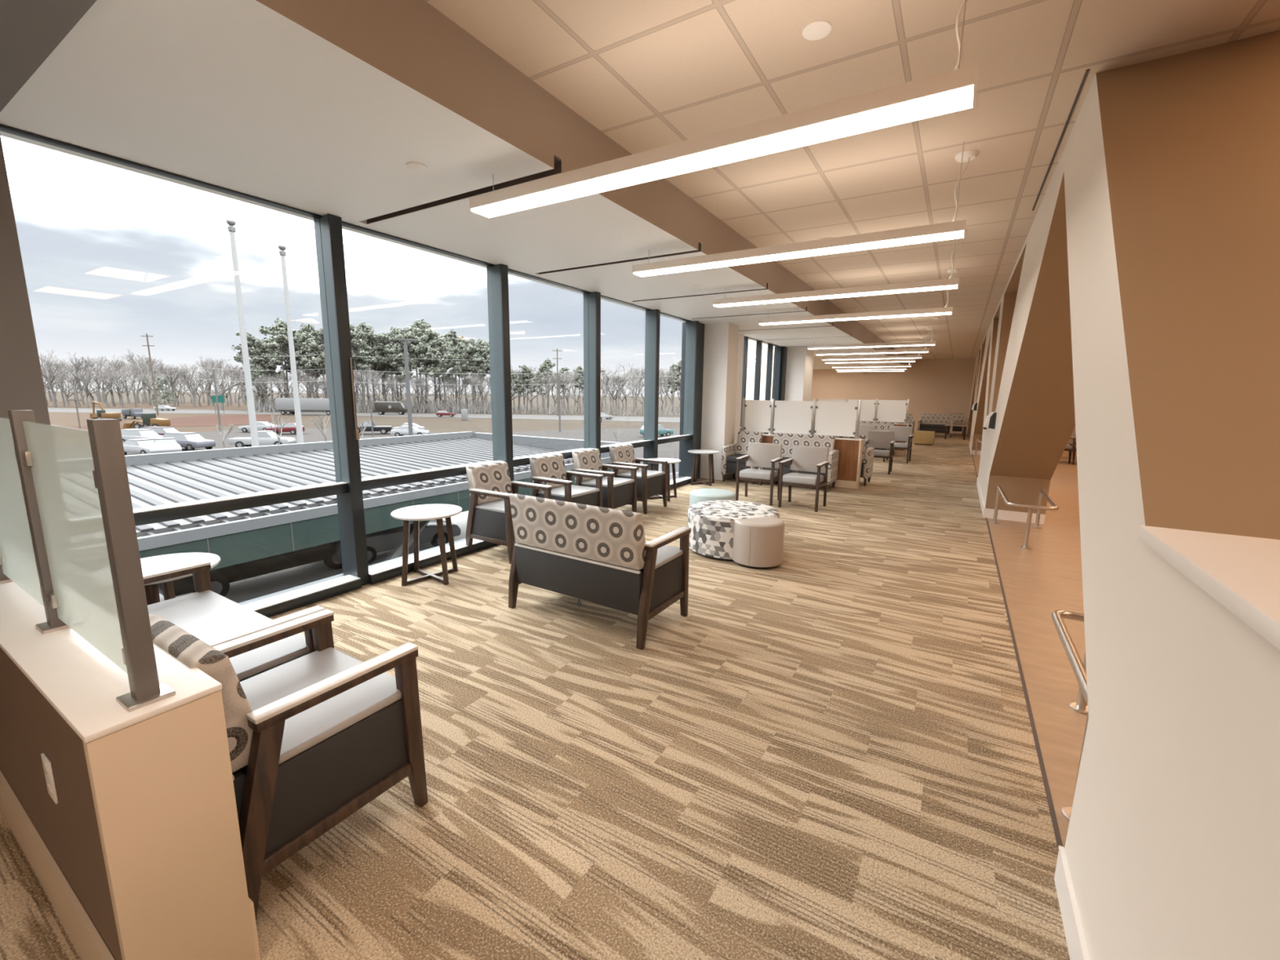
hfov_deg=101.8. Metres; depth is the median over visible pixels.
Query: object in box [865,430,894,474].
chair
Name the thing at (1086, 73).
trim
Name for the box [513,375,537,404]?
bare tree
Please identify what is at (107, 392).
bare tree
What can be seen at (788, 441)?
sofa
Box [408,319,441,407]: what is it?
pine tree
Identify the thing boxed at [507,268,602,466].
window
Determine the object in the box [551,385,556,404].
bare tree
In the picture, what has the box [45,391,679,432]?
ground
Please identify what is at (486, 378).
bare tree
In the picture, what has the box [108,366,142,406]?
bare tree
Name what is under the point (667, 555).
seat cushion
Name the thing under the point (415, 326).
pine tree
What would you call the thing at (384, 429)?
pickup truck
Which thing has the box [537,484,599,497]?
seat cushion
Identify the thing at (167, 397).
bare tree
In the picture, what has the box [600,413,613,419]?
car
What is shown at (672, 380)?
bare tree
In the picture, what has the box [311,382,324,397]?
bare tree
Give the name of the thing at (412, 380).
bare tree
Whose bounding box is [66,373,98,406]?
bare tree
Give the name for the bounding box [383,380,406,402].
bare tree
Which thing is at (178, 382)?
bare tree
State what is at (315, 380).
bare tree
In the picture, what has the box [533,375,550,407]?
bare tree
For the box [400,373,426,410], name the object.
bare tree
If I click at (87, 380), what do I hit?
bare tree
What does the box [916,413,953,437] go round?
sofa
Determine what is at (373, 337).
pine tree
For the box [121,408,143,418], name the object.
dump truck
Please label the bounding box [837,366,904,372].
pendant light
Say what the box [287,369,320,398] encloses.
bare tree
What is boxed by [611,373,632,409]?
bare tree
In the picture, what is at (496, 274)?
window
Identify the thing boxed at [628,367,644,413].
bare tree
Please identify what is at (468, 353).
pine tree
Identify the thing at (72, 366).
bare tree
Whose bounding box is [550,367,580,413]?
bare tree
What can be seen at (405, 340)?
lamp post
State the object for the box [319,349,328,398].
utility pole
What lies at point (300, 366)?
pine tree
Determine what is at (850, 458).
wall
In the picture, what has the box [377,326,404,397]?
pine tree
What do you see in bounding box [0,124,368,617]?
window
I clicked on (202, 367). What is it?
power line
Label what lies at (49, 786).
socket
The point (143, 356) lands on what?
bare tree
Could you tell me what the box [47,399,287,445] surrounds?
field
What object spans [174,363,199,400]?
bare tree
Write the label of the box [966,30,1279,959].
wall
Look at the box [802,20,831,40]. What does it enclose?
ceiling sensor
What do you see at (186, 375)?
bare tree
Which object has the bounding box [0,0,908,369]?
ceiling
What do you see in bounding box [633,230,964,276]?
diffuser
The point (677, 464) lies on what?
car
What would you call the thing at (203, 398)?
bare tree
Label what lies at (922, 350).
pendant light
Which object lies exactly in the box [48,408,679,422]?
highway
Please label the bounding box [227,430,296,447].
pickup truck
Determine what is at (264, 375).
bare tree
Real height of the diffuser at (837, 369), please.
0.012 m
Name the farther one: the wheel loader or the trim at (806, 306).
the wheel loader
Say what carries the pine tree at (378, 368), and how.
on the ground at (444, 424)
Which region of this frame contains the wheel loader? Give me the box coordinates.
[120,413,170,429]
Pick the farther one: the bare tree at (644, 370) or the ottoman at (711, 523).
the bare tree at (644, 370)
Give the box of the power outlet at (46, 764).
[40,752,58,804]
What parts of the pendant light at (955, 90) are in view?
power cord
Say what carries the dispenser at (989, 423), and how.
attached to the wall at (1137, 312)
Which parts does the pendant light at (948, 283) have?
power cord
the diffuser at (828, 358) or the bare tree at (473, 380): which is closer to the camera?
the diffuser at (828, 358)
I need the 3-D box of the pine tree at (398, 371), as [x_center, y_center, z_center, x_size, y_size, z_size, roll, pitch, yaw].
[-81.417,-34.010,169.540,11.000,21.647,10.288,-2,10,-18]
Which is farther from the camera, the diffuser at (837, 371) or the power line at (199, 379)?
the power line at (199, 379)
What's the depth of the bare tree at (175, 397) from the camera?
219.44 m
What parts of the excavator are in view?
dipper arm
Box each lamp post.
[66,399,84,444]
[212,369,222,431]
[369,396,373,435]
[394,337,415,435]
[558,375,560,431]
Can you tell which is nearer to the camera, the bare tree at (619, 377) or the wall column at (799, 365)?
the wall column at (799, 365)
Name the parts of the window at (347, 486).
sill plate, latch rod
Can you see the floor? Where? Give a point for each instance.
(832, 754)
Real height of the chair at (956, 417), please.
0.888 m
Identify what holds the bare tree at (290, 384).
on the ground at (444, 424)
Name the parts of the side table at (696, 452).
leg, leg, leg, leg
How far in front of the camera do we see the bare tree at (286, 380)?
143.70 m
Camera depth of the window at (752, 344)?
14.97 m
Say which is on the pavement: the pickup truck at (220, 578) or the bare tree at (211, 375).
the pickup truck at (220, 578)
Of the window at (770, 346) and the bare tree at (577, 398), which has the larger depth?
the bare tree at (577, 398)
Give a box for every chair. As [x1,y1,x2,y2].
[148,608,427,922]
[466,461,551,564]
[529,453,603,506]
[572,448,637,512]
[608,444,667,514]
[720,431,762,484]
[735,442,782,506]
[777,444,829,511]
[854,424,875,439]
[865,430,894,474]
[883,426,913,463]
[895,413,915,435]
[946,413,965,435]
[1064,428,1075,464]
[1068,436,1076,463]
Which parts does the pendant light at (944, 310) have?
power cord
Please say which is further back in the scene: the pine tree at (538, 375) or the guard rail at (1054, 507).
the pine tree at (538, 375)
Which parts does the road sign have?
sign panel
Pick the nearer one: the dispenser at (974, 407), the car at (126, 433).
the dispenser at (974, 407)
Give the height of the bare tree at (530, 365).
16.887 m
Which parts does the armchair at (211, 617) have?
armrest, leg, seat, leg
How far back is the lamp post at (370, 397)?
68.93 m
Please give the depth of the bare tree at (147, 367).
238.55 m
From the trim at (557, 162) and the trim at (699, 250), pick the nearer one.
the trim at (557, 162)
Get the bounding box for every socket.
[42,763,48,774]
[46,783,52,795]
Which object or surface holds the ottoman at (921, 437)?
on the floor
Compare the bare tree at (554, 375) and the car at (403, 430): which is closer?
the car at (403, 430)
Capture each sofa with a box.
[758,432,839,492]
[810,432,874,485]
[855,420,896,455]
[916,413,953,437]
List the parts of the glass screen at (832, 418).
post, glass panel, post, glass panel, post, glass panel, post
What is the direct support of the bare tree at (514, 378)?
on the ground at (444, 424)
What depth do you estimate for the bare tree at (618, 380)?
161.33 m
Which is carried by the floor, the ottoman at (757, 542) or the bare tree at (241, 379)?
the ottoman at (757, 542)
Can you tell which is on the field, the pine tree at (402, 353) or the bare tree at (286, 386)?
the bare tree at (286, 386)
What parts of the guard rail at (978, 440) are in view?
post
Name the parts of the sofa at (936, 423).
armrest, seat, backrest, armrest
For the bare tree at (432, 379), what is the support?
on the ground at (444, 424)
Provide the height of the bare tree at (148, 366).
15.036 m
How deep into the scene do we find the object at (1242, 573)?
0.97 m
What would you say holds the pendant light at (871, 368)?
hanging from the ceiling at (647, 74)
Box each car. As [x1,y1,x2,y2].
[120,428,163,442]
[122,438,159,455]
[140,426,178,435]
[153,404,177,410]
[153,437,182,453]
[162,431,215,450]
[237,421,276,432]
[265,422,304,434]
[335,519,461,564]
[389,422,425,431]
[390,425,430,436]
[435,409,455,417]
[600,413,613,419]
[640,424,673,436]
[658,458,679,479]
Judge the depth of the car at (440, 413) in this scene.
123.36 m
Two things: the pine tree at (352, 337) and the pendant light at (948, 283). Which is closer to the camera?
the pendant light at (948, 283)
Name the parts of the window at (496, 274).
sill plate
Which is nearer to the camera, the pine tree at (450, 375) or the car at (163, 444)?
the car at (163, 444)
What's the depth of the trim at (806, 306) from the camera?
8.21 m
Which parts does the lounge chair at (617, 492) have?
leg, backrest, armrest, leg, seat, leg, armrest, leg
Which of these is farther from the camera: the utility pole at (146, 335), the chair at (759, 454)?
the utility pole at (146, 335)
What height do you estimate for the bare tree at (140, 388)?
17.276 m
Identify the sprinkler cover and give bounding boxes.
[406,161,427,171]
[691,284,701,287]
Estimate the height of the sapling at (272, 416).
4.007 m
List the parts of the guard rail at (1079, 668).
handrail, post, post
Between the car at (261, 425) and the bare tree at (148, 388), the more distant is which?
the bare tree at (148, 388)
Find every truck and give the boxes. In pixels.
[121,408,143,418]
[158,540,342,596]
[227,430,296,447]
[275,398,330,414]
[357,421,392,434]
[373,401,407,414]
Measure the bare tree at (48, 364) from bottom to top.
16.714 m
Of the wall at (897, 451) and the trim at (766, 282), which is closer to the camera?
the trim at (766, 282)
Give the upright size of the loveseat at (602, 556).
0.850 m
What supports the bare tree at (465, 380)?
on the ground at (444, 424)
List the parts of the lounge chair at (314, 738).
backrest, panel, leg, armrest, leg, seat, armrest, rail, leg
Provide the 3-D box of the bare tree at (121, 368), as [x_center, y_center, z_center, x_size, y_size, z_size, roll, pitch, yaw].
[-191.328,-36.299,194.616,9.524,15.312,9.641,-5,11,-30]
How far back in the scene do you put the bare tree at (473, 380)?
146.43 m
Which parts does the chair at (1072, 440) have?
seat, backrest, leg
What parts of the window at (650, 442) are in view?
sill plate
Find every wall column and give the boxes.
[699,322,738,479]
[784,346,813,400]
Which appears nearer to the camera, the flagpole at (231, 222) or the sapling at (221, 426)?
the flagpole at (231, 222)
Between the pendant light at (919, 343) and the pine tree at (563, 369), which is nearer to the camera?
the pendant light at (919, 343)
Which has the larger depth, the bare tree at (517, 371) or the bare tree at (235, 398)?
the bare tree at (235, 398)
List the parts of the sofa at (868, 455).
backrest, panel, armrest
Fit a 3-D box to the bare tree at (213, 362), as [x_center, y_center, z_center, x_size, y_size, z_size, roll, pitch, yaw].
[-116.417,-27.786,150.005,12.868,14.902,13.644,6,11,31]
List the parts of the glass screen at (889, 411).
glass panel, glass panel, post, glass panel, post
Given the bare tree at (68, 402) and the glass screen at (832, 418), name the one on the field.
the bare tree at (68, 402)
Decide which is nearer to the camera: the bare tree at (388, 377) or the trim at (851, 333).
the trim at (851, 333)
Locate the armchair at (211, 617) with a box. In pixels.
[142,560,324,681]
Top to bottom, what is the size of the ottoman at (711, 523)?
0.428 m
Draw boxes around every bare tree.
[39,349,72,407]
[40,356,70,389]
[42,365,73,402]
[42,367,72,404]
[42,368,49,406]
[42,368,72,407]
[43,351,102,407]
[43,357,70,401]
[44,372,75,401]
[48,373,89,405]
[58,358,92,401]
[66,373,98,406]
[66,377,102,404]
[71,372,112,403]
[72,370,99,408]
[79,355,115,401]
[81,365,129,407]
[81,372,104,402]
[83,355,126,403]
[89,355,139,402]
[94,367,129,406]
[97,367,140,391]
[98,369,135,404]
[99,367,131,407]
[108,363,131,403]
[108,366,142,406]
[113,378,137,404]
[120,348,164,403]
[124,358,159,405]
[125,370,158,404]
[126,361,163,403]
[127,360,168,404]
[132,370,168,405]
[146,367,161,400]
[154,360,189,406]
[155,364,178,402]
[155,364,179,402]
[155,373,185,404]
[158,369,182,404]
[163,375,197,403]
[163,377,186,405]
[167,373,194,403]
[171,364,208,407]
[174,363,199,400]
[180,374,217,406]
[186,369,208,402]
[191,355,227,403]
[191,376,217,405]
[197,369,216,405]
[198,358,226,402]
[200,357,262,409]
[200,364,233,405]
[205,379,235,406]
[210,364,244,405]
[229,368,246,404]
[231,370,244,402]
[232,375,255,407]
[238,375,271,404]
[240,378,264,402]
[252,373,274,411]
[253,374,291,412]
[267,374,292,398]
[268,365,309,398]
[274,380,288,398]
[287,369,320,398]
[288,384,317,397]
[297,375,324,398]
[299,373,325,412]
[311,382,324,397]
[313,377,327,395]
[353,364,376,409]
[355,372,368,411]
[355,386,382,410]
[360,377,386,401]
[361,370,384,401]
[369,369,398,401]
[381,377,405,401]
[382,377,412,399]
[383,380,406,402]
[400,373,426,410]
[401,377,439,412]
[405,373,434,413]
[417,382,434,405]
[426,375,445,407]
[430,378,452,408]
[435,375,462,410]
[436,379,459,412]
[446,373,471,409]
[455,382,483,408]
[462,372,481,403]
[463,373,488,406]
[469,373,490,410]
[476,381,491,408]
[481,375,490,395]
[511,366,531,408]
[511,377,530,399]
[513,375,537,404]
[515,364,536,407]
[515,378,546,410]
[530,372,556,413]
[533,367,555,407]
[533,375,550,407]
[542,371,578,412]
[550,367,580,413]
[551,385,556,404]
[563,385,583,411]
[569,371,577,406]
[600,362,641,414]
[600,372,624,413]
[600,373,613,407]
[600,377,613,413]
[606,377,635,410]
[608,382,625,407]
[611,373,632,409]
[613,377,626,408]
[622,380,644,411]
[625,369,644,408]
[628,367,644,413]
[644,369,666,386]
[658,367,677,413]
[658,382,675,411]
[660,380,675,407]
[660,381,679,407]
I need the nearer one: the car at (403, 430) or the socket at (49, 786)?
the socket at (49, 786)
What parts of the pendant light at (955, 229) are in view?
power cord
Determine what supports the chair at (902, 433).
on the floor
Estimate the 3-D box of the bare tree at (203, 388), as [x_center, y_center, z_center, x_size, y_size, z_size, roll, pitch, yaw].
[-149.272,-30.671,178.606,8.376,10.487,7.856,4,10,21]
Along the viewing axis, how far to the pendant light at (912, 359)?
16.23 m
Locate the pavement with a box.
[159,511,468,603]
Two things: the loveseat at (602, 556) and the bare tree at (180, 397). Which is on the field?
the bare tree at (180, 397)
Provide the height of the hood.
1.117 m
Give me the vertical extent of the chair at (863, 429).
0.843 m
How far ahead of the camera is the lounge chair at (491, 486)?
4.96 m
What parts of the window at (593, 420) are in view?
sill plate, latch rod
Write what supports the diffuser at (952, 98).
attached to the pendant light at (955, 90)
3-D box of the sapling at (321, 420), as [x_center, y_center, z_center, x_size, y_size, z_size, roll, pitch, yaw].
[-32.466,-4.923,53.013,1.988,3.642,2.170,6,11,31]
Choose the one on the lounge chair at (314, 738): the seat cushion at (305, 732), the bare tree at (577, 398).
the seat cushion at (305, 732)
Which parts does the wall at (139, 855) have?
trim, panel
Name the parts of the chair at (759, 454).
leg, leg, rail, seat, backrest, leg, rail, leg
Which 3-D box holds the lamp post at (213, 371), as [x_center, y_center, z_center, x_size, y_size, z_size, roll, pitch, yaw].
[-60.145,-11.276,73.990,0.260,8.600,0.260,6,11,31]
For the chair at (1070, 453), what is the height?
0.843 m
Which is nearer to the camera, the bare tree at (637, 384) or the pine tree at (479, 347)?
the pine tree at (479, 347)
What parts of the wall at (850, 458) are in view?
trim, panel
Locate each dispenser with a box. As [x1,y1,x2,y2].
[971,402,977,410]
[982,411,996,429]
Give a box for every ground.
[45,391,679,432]
[51,414,279,436]
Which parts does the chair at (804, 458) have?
leg, leg, rail, seat, backrest, leg, rail, armrest, leg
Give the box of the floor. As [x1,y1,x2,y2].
[0,431,1087,959]
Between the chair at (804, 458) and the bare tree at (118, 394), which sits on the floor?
the chair at (804, 458)
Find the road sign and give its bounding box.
[211,395,224,413]
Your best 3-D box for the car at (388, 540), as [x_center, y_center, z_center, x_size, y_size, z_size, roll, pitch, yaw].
[-9.362,1.996,19.791,1.920,1.450,4.589,9,12,40]
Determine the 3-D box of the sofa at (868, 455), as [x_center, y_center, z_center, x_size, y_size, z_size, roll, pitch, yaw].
[3.598,-0.418,9.569,1.220,0.888,0.614,6,11,31]
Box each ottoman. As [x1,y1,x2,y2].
[687,500,779,561]
[689,488,735,506]
[732,516,784,568]
[913,430,934,445]
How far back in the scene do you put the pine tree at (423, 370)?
148.01 m
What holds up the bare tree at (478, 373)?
on the ground at (444, 424)
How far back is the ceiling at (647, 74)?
2.78 m
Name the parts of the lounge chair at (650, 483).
leg, backrest, armrest, seat, leg, armrest, leg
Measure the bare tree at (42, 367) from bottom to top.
12.103 m
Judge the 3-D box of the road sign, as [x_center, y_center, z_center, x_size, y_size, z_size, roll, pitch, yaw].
[-103.227,-18.541,127.523,2.300,4.300,0.230,-7,12,-38]
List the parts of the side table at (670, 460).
leg, leg, leg, leg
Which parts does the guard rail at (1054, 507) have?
post, post, handrail, post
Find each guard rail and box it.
[973,438,982,456]
[990,485,1058,549]
[1051,609,1088,821]
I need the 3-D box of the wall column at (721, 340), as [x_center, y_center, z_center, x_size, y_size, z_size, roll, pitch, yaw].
[1.355,-1.441,9.726,0.730,2.800,0.500,6,11,31]
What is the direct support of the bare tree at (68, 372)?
on the field
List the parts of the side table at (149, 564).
leg, leg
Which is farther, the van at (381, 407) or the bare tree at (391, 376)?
the bare tree at (391, 376)
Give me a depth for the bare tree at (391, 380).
145.29 m
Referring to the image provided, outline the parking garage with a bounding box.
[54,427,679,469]
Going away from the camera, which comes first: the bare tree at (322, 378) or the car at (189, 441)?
the car at (189, 441)
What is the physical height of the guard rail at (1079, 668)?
0.480 m
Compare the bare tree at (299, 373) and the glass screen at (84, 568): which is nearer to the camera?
the glass screen at (84, 568)
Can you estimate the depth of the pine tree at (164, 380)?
143.00 m
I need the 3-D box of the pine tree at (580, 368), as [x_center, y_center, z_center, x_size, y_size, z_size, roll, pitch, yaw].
[-18.621,-28.633,163.478,5.547,14.550,5.870,5,10,24]
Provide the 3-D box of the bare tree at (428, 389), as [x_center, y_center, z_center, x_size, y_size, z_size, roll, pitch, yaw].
[-60.842,-23.834,149.750,5.345,8.593,5.410,-6,12,-37]
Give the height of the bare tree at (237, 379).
10.351 m
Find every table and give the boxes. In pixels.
[140,552,220,604]
[391,503,462,586]
[647,457,680,501]
[688,449,719,486]
[944,424,967,439]
[953,422,966,437]
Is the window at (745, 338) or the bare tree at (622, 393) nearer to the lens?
the window at (745, 338)
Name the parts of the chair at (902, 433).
seat, rail, backrest, leg, leg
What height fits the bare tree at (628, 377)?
11.542 m
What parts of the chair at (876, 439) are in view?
backrest, seat, rail, leg, leg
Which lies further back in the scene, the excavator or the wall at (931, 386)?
the excavator
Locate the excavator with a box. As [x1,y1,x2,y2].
[89,400,121,421]
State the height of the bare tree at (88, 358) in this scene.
18.541 m
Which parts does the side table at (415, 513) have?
leg, leg, leg, leg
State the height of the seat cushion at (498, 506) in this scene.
0.034 m
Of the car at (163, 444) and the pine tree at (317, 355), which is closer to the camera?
the car at (163, 444)
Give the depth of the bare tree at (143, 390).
188.55 m
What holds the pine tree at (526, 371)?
on the ground at (444, 424)
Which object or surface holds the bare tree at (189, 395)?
on the field
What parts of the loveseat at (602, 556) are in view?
leg, backrest, panel, seat, leg, rail, armrest, leg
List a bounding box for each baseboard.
[970,449,981,455]
[976,477,985,515]
[982,508,1045,524]
[1053,845,1090,959]
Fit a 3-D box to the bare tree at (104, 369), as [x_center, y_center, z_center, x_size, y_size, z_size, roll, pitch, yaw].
[-163.603,-28.939,161.265,7.720,12.411,7.815,-3,10,-20]
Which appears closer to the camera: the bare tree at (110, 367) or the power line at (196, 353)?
the power line at (196, 353)
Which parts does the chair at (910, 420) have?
backrest, armrest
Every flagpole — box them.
[226,217,259,446]
[277,243,303,443]
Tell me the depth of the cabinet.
109.86 m
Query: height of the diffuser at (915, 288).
0.012 m
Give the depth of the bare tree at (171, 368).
169.82 m
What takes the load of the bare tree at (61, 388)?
on the field
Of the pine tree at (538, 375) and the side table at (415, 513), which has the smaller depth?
the side table at (415, 513)
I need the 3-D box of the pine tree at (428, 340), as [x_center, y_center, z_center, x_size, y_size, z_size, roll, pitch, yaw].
[-59.585,-31.631,151.445,8.851,23.441,10.590,8,12,37]
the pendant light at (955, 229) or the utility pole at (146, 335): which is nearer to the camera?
the pendant light at (955, 229)
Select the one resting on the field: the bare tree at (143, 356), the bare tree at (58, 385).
the bare tree at (58, 385)
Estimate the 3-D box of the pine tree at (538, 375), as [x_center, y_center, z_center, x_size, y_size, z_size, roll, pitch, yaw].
[-33.293,-28.631,167.896,6.471,12.734,6.052,-2,10,-16]
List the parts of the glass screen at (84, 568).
post, plate, glass panel, post, plate, glass panel, post, plate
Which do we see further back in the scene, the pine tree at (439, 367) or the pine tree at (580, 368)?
the pine tree at (580, 368)
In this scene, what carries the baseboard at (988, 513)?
attached to the wall at (1137, 312)
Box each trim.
[366,155,561,223]
[538,241,701,274]
[632,282,768,302]
[692,306,807,319]
[738,321,833,331]
[764,333,852,340]
[967,435,1062,851]
[1031,68,1089,210]
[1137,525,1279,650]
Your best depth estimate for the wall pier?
10.94 m
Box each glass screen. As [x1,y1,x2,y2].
[0,409,175,711]
[741,398,861,439]
[817,397,909,423]
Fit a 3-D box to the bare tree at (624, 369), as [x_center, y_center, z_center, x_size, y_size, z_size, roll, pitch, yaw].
[-7.190,-25.607,145.385,13.646,14.787,17.559,6,11,31]
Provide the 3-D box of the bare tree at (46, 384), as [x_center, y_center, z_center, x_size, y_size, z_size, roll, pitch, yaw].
[-232.866,-40.154,206.357,14.453,18.094,13.555,9,12,41]
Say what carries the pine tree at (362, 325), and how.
on the ground at (444, 424)
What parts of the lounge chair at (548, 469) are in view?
leg, backrest, armrest, seat, leg, leg, armrest, leg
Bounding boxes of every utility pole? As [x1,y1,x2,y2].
[140,333,159,415]
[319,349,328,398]
[552,348,561,415]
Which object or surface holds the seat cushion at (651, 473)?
on the lounge chair at (650, 483)
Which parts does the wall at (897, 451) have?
trim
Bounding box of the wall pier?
[733,333,744,443]
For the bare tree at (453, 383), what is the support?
on the ground at (444, 424)
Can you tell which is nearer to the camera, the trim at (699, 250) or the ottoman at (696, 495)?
the trim at (699, 250)
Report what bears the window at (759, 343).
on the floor
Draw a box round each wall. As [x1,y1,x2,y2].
[0,134,64,502]
[0,581,260,959]
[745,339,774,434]
[761,433,863,488]
[810,358,1075,434]
[810,420,909,455]
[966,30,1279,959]
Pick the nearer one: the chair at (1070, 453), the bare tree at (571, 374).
the chair at (1070, 453)
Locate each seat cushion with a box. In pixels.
[147,590,309,680]
[240,647,401,764]
[475,498,504,513]
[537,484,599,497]
[580,476,634,487]
[616,469,665,478]
[642,541,683,569]
[726,453,745,463]
[782,457,790,466]
[920,423,950,428]
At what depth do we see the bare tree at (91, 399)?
189.21 m
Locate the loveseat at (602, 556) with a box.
[508,493,690,649]
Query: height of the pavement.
0.300 m
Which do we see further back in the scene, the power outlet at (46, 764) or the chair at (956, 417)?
the chair at (956, 417)
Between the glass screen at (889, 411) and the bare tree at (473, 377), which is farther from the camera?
the bare tree at (473, 377)
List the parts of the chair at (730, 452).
leg, armrest, seat, backrest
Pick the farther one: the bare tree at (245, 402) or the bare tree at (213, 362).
the bare tree at (245, 402)
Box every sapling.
[215,422,234,448]
[262,412,288,444]
[308,413,330,441]
[356,418,368,439]
[613,427,622,442]
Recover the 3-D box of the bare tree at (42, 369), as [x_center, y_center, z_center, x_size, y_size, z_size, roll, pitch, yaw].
[-184.278,-28.525,157.596,9.230,12.320,9.841,-1,10,-11]
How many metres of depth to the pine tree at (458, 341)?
188.36 m
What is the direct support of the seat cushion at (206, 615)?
on the armchair at (211, 617)
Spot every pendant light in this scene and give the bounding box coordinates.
[469,0,979,218]
[632,141,977,277]
[712,229,967,307]
[758,266,959,325]
[807,317,939,349]
[815,328,932,355]
[822,337,924,359]
[825,346,915,363]
[831,352,911,368]
[835,354,909,370]
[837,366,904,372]
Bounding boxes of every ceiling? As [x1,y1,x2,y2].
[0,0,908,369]
[424,0,1279,359]
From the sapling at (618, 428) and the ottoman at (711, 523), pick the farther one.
the sapling at (618, 428)
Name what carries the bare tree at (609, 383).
on the ground at (444, 424)
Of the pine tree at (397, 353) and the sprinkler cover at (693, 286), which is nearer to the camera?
the sprinkler cover at (693, 286)
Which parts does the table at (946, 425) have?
leg, leg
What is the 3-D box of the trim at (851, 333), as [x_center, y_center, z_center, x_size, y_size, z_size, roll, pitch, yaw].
[3.653,-3.160,11.464,1.896,0.072,0.069,6,11,31]
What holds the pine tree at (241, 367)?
on the field
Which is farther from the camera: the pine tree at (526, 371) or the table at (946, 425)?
the pine tree at (526, 371)
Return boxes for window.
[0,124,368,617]
[342,221,514,584]
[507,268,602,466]
[600,295,660,471]
[657,311,704,488]
[740,336,748,431]
[748,337,762,399]
[762,341,773,434]
[769,344,787,434]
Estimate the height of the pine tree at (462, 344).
22.593 m
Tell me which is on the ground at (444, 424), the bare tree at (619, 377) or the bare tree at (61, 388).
the bare tree at (619, 377)
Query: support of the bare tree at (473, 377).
on the ground at (444, 424)
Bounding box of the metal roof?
[57,431,621,570]
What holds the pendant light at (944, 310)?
hanging from the ceiling at (647, 74)
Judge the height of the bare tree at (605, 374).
14.244 m
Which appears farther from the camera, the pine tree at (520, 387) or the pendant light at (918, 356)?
the pine tree at (520, 387)
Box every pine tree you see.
[149,375,176,404]
[231,331,276,404]
[239,346,272,404]
[240,363,273,404]
[251,346,287,399]
[257,317,306,398]
[266,331,297,395]
[273,332,312,396]
[283,351,319,398]
[294,323,311,397]
[294,323,324,396]
[300,327,327,398]
[311,340,325,377]
[317,343,354,374]
[349,322,377,408]
[351,333,378,400]
[351,335,363,362]
[353,322,375,396]
[361,324,387,406]
[368,333,392,400]
[373,342,404,401]
[373,366,390,399]
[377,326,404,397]
[388,328,420,373]
[391,352,404,399]
[396,333,435,411]
[401,319,436,404]
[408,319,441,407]
[417,328,448,404]
[422,335,454,404]
[426,334,466,409]
[438,328,466,404]
[448,341,469,396]
[452,338,476,404]
[457,343,486,404]
[466,337,487,396]
[466,337,490,404]
[480,341,489,370]
[511,373,521,410]
[515,374,530,408]
[517,364,537,410]
[526,371,546,411]
[538,358,556,411]
[555,367,569,409]
[571,364,583,412]
[660,364,679,412]
[670,359,681,401]
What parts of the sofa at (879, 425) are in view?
backrest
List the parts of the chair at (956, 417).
seat, backrest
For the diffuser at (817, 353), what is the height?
0.012 m
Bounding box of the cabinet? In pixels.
[461,408,467,420]
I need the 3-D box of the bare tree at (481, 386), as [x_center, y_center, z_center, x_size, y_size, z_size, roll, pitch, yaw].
[-43.130,-23.555,147.442,9.050,9.274,8.592,4,10,19]
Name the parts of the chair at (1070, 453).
leg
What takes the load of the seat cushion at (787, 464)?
on the sofa at (788, 441)
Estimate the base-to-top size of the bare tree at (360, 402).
11.161 m
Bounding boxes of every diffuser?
[471,84,973,217]
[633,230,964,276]
[713,284,957,307]
[759,311,951,325]
[808,344,934,349]
[816,351,928,355]
[826,360,915,363]
[827,357,921,359]
[832,366,897,368]
[836,368,906,370]
[837,370,904,372]
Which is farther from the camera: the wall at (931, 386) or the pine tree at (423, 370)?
the pine tree at (423, 370)
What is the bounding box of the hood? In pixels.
[150,417,170,426]
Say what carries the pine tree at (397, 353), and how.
on the ground at (444, 424)
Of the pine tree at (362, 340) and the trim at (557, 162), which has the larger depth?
the pine tree at (362, 340)
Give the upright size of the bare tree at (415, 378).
10.081 m
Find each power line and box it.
[195,352,639,363]
[199,378,680,387]
[201,367,622,376]
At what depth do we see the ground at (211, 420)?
94.02 m
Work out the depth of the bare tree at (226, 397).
178.58 m
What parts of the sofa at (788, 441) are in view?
seat, backrest, armrest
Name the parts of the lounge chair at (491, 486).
leg, rail, backrest, armrest, seat, leg, leg, armrest, leg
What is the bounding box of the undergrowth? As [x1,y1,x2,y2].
[245,395,679,417]
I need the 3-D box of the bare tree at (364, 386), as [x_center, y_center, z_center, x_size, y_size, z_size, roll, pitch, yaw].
[-75.750,-22.621,144.523,7.405,7.588,7.030,-4,10,-24]
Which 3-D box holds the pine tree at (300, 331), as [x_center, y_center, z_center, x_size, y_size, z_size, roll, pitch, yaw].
[-112.276,-38.826,176.470,11.352,28.137,10.726,-6,11,-33]
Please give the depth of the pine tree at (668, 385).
171.90 m
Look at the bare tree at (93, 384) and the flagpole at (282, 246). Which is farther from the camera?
the bare tree at (93, 384)
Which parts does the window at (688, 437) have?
sill plate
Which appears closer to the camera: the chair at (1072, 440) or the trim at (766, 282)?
the trim at (766, 282)
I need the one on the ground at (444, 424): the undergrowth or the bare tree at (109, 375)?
the undergrowth

